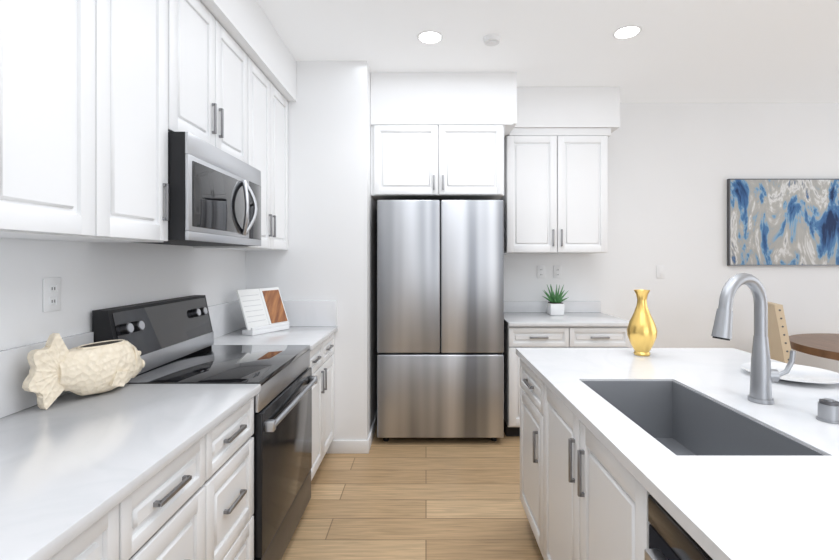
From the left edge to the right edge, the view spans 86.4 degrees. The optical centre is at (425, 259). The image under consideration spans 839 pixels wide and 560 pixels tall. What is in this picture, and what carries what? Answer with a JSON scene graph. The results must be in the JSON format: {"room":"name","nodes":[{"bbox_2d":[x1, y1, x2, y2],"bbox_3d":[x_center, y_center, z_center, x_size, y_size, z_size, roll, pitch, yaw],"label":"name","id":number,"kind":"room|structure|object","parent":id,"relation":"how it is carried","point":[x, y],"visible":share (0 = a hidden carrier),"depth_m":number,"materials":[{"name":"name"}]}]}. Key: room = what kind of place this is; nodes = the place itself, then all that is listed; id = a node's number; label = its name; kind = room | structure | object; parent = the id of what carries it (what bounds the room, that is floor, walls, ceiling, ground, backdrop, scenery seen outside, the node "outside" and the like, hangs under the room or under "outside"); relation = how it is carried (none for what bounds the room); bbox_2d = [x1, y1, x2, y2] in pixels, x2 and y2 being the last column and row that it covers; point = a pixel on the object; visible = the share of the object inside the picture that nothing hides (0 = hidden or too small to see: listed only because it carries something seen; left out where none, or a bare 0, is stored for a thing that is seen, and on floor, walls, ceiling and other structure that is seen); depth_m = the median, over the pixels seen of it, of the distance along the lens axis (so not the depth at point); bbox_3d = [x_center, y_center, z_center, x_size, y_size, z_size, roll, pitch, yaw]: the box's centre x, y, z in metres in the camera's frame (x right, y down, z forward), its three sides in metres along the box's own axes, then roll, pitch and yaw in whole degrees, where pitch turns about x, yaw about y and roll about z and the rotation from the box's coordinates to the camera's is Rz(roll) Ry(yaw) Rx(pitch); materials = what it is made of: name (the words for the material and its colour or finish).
{"room":"kitchen","nodes":[
{"label":"kitchen","id":0,"kind":"room"},
{"bbox_2d":[0,238,245,350],"bbox_3d":[-1.350,-0.022,0.740,0.100,2.824,6.880,0,0,0],"label":"wall","id":1,"kind":"structure","parent":0,"point":[97,275],"depth_m":1.74,"materials":[{"name":"paint"}]},
{"bbox_2d":[43,278,60,311],"bbox_3d":[-1.295,0.120,1.550,0.008,0.116,0.072,0,0,0],"label":"electrical outlet","id":2,"kind":"object","parent":1,"relation":"attached to","point":[51,294],"visible":1,"depth_m":1.54,"materials":[{"name":"plastic"}]},
{"bbox_2d":[0,0,295,250],"bbox_3d":[-1.117,-0.750,0.314,0.363,1.364,5.808,0,0,0],"label":"upper cabinet","id":3,"kind":"object","parent":1,"relation":"attached to","point":[100,100],"visible":0.92,"depth_m":1.48,"materials":[{"name":"paint"}]},
{"bbox_2d":[131,132,260,245],"bbox_3d":[-1.077,-0.286,2.106,0.443,0.418,0.763,0,0,0],"label":"over-the-range microwave","id":4,"kind":"object","parent":3,"relation":"attached to","point":[214,196],"visible":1,"depth_m":1.90,"materials":[{"name":"metal"}]},
{"bbox_2d":[246,61,378,439],"bbox_3d":[-0.863,-0.022,3.650,0.875,2.824,0.860,0,0,0],"label":"wall","id":5,"kind":"structure","parent":0,"point":[330,253],"depth_m":3.22,"materials":[{"name":"paint"}]},
{"bbox_2d":[326,411,376,453],"bbox_3d":[-0.596,1.343,3.643,0.369,0.095,0.874,0,0,0],"label":"baseboard return","id":6,"kind":"object","parent":5,"relation":"attached to","point":[349,446],"visible":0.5,"depth_m":3.21,"materials":[{"name":"white wood"}]},
{"bbox_2d":[281,427,543,559],"bbox_3d":[1.950,1.420,0.740,6.700,0.060,6.880,0,0,0],"label":"floor","id":7,"kind":"structure","parent":0,"point":[425,499],"depth_m":2.53,"materials":[{"name":"brown wood"}]},
{"bbox_2d":[49,493,132,559],"bbox_3d":[-0.979,0.949,0.778,0.638,0.884,0.377,0,0,0],"label":"base cabinet","id":8,"kind":"object","parent":7,"relation":"on","point":[111,537],"depth_m":0.93,"materials":[{"name":"wood"}]},
{"bbox_2d":[133,430,212,559],"bbox_3d":[-0.979,0.949,1.155,0.638,0.884,0.377,0,0,0],"label":"base cabinet","id":9,"kind":"object","parent":7,"relation":"on","point":[195,501],"depth_m":1.20,"materials":[{"name":"wood"}]},
{"bbox_2d":[0,300,337,559],"bbox_3d":[-0.967,0.391,0.314,0.663,0.230,5.808,0,0,0],"label":"countertop","id":10,"kind":"structure","parent":9,"relation":"on","point":[73,466],"depth_m":1.23,"materials":[{"name":"stone"}]},
{"bbox_2d":[22,333,144,409],"bbox_3d":[-1.160,0.356,1.562,0.162,0.237,0.395,0,0,0],"label":"fish figurine","id":11,"kind":"object","parent":10,"relation":"on","point":[57,368],"visible":1,"depth_m":1.49,"materials":[{"name":"beige ceramic"}]},
{"bbox_2d":[236,287,288,335],"bbox_3d":[-1.079,0.333,2.978,0.145,0.284,0.350,0,0,27],"label":"cookbook","id":12,"kind":"object","parent":10,"relation":"on","point":[263,310],"visible":1,"depth_m":2.95,"materials":[{"name":"paper"}]},
{"bbox_2d":[92,295,317,559],"bbox_3d":[-0.941,0.792,2.106,0.695,1.195,0.763,0,0,0],"label":"range","id":13,"kind":"object","parent":7,"relation":"on","point":[172,340],"visible":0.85,"depth_m":1.99,"materials":[{"name":"black metal"}]},
{"bbox_2d":[213,397,253,559],"bbox_3d":[-0.979,0.949,1.531,0.638,0.884,0.377,0,0,0],"label":"base cabinet","id":14,"kind":"object","parent":7,"relation":"on","point":[233,443],"depth_m":1.54,"materials":[{"name":"wood"}]},
{"bbox_2d":[309,333,333,480],"bbox_3d":[-0.979,0.949,2.854,0.638,0.884,0.727,0,0,0],"label":"base cabinet","id":15,"kind":"object","parent":7,"relation":"on","point":[321,357],"depth_m":2.86,"materials":[{"name":"wood"}]},
{"bbox_2d":[377,200,503,440],"bbox_3d":[0.108,0.469,3.703,0.951,1.842,0.714,0,0,0],"label":"fridge","id":16,"kind":"object","parent":7,"relation":"on","point":[440,319],"visible":1,"depth_m":3.35,"materials":[{"name":"silver metal"}]},
{"bbox_2d":[520,359,535,538],"bbox_3d":[0.954,0.949,2.119,0.912,0.884,0.539,0,0,0],"label":"base cabinet","id":17,"kind":"object","parent":7,"relation":"on","point":[527,376],"depth_m":2.19,"materials":[{"name":"wood"}]},
{"bbox_2d":[502,323,629,435],"bbox_3d":[1.100,0.949,3.744,0.936,0.883,0.668,0,0,0],"label":"base cabinet","id":18,"kind":"object","parent":7,"relation":"on","point":[515,337],"visible":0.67,"depth_m":3.43,"materials":[{"name":"wood"}]},
{"bbox_2d":[504,301,628,325],"bbox_3d":[1.108,0.441,3.741,0.960,0.130,0.673,0,0,0],"label":"countertop","id":19,"kind":"structure","parent":18,"relation":"on","point":[534,313],"depth_m":3.83,"materials":[{"name":"stone"}]},
{"bbox_2d":[543,285,568,314],"bbox_3d":[1.130,0.344,3.902,0.224,0.263,0.238,0,0,0],"label":"plant","id":20,"kind":"object","parent":19,"relation":"on","point":[555,305],"visible":1,"depth_m":3.85,"materials":[{"name":"green plant"}]},
{"bbox_2d":[536,375,623,559],"bbox_3d":[0.954,0.949,1.489,0.912,0.884,0.964,0,0,0],"label":"base cabinet","id":21,"kind":"object","parent":7,"relation":"on","point":[585,494],"depth_m":1.51,"materials":[{"name":"wood"}]},
{"bbox_2d":[516,348,838,559],"bbox_3d":[1.073,0.491,0.509,1.175,0.030,3.818,0,0,0],"label":"countertop","id":22,"kind":"structure","parent":21,"relation":"on","point":[751,507],"depth_m":1.07,"materials":[{"name":"stone"}]},
{"bbox_2d":[627,289,656,355],"bbox_3d":[1.082,0.313,2.240,0.139,0.325,0.139,0,0,0],"label":"vase","id":23,"kind":"object","parent":22,"relation":"on","point":[642,332],"visible":1,"depth_m":2.20,"materials":[{"name":"gold metal"}]},
{"bbox_2d":[582,381,826,455],"bbox_3d":[0.800,0.599,1.438,0.376,0.233,0.696,0,0,0],"label":"sink","id":24,"kind":"object","parent":22,"relation":"in","point":[676,418],"visible":0.23,"depth_m":1.65,"materials":[{"name":"silver metal"}]},
{"bbox_2d":[711,273,795,404],"bbox_3d":[1.069,0.259,1.470,0.307,0.433,0.142,0,0,0],"label":"faucet","id":25,"kind":"object","parent":22,"relation":"on","point":[763,375],"visible":1,"depth_m":1.48,"materials":[{"name":"silver metal"}]},
{"bbox_2d":[741,362,838,383],"bbox_3d":[1.480,0.463,1.810,0.336,0.024,0.336,0,0,0],"label":"plate","id":26,"kind":"object","parent":22,"relation":"on","point":[801,374],"visible":0.71,"depth_m":1.80,"materials":[{"name":"white ceramic"}]},
{"bbox_2d":[816,398,838,423],"bbox_3d":[1.195,0.444,1.325,0.060,0.062,0.060,0,0,0],"label":"soap dispenser","id":27,"kind":"object","parent":22,"relation":"on","point":[828,410],"visible":1,"depth_m":1.31,"materials":[{"name":"silver metal"}]},
{"bbox_2d":[624,467,712,559],"bbox_3d":[0.954,0.949,0.736,0.912,0.884,0.670,0,0,0],"label":"base cabinet","id":28,"kind":"object","parent":7,"relation":"on","point":[650,532],"depth_m":0.99,"materials":[{"name":"wood"}]},
{"bbox_2d":[767,301,790,362],"bbox_3d":[2.893,0.860,3.414,0.520,1.060,0.440,0,0,20],"label":"dining chair","id":29,"kind":"object","parent":7,"relation":"on","point":[779,343],"visible":0.29,"depth_m":3.32,"materials":[{"name":"beige fabric"}]},
{"bbox_2d":[789,333,838,360],"bbox_3d":[3.420,1.012,3.250,1.240,0.755,1.240,0,0,0],"label":"dining table","id":30,"kind":"object","parent":7,"relation":"on","point":[824,345],"visible":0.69,"depth_m":3.40,"materials":[{"name":"brown wood"}]},
{"bbox_2d":[257,0,838,102],"bbox_3d":[1.950,-1.464,0.740,6.700,0.060,6.880,0,0,0],"label":"ceiling","id":31,"kind":"structure","parent":0,"point":[730,51],"depth_m":2.95,"materials":[{"name":"paint"}]},
{"bbox_2d":[417,30,442,43],"bbox_3d":[0.026,-1.431,2.875,0.170,0.005,0.170,0,0,0],"label":"recessed light","id":32,"kind":"object","parent":31,"relation":"in","point":[429,37],"visible":1,"depth_m":2.87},
{"bbox_2d":[483,34,499,46],"bbox_3d":[0.426,-1.415,2.890,0.110,0.035,0.110,0,0,0],"label":"smoke detector","id":33,"kind":"object","parent":31,"relation":"attached to","point":[490,40],"visible":1,"depth_m":2.86,"materials":[{"name":"white plastic"}]},
{"bbox_2d":[612,25,641,38],"bbox_3d":[1.264,-1.431,2.810,0.170,0.005,0.170,0,0,0],"label":"recessed light","id":34,"kind":"object","parent":31,"relation":"in","point":[627,31],"visible":1,"depth_m":2.81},
{"bbox_2d":[504,103,838,372],"bbox_3d":[1.950,-0.022,4.130,6.500,2.824,0.100,0,0,0],"label":"wall","id":35,"kind":"structure","parent":0,"point":[673,168],"depth_m":4.08,"materials":[{"name":"paint"}]},
{"bbox_2d":[371,72,516,202],"bbox_3d":[0.135,-0.964,3.734,1.115,0.936,0.688,0,0,0],"label":"upper cabinet","id":36,"kind":"object","parent":35,"relation":"attached to","point":[440,136],"visible":0.98,"depth_m":3.41,"materials":[{"name":"paint"}]},
{"bbox_2d":[537,266,544,277],"bbox_3d":[1.050,0.110,4.075,0.072,0.116,0.008,0,0,0],"label":"electrical outlet","id":37,"kind":"object","parent":35,"relation":"attached to","point":[540,271],"visible":1,"depth_m":4.07,"materials":[{"name":"plastic"}]},
{"bbox_2d":[554,266,561,277],"bbox_3d":[1.200,0.110,4.075,0.072,0.116,0.008,0,0,0],"label":"electrical outlet","id":38,"kind":"object","parent":35,"relation":"attached to","point":[557,271],"visible":1,"depth_m":4.07,"materials":[{"name":"plastic"}]},
{"bbox_2d":[499,87,619,252],"bbox_3d":[1.138,-0.746,3.884,0.936,1.372,0.388,0,0,0],"label":"upper cabinet","id":39,"kind":"object","parent":35,"relation":"attached to","point":[554,198],"visible":0.96,"depth_m":3.71,"materials":[{"name":"paint"}]},
{"bbox_2d":[656,266,663,277],"bbox_3d":[2.137,0.110,4.075,0.072,0.116,0.008,0,0,0],"label":"outlet","id":40,"kind":"object","parent":35,"relation":"attached to","point":[659,271],"visible":1,"depth_m":4.07,"materials":[{"name":"plastic"}]},
{"bbox_2d":[727,179,838,265],"bbox_3d":[3.400,-0.342,4.059,1.310,0.786,0.035,0,0,0],"label":"picture","id":41,"kind":"object","parent":35,"relation":"attached to","point":[782,222],"visible":0.98,"depth_m":4.04,"materials":[{"name":"fabric"}]}
]}

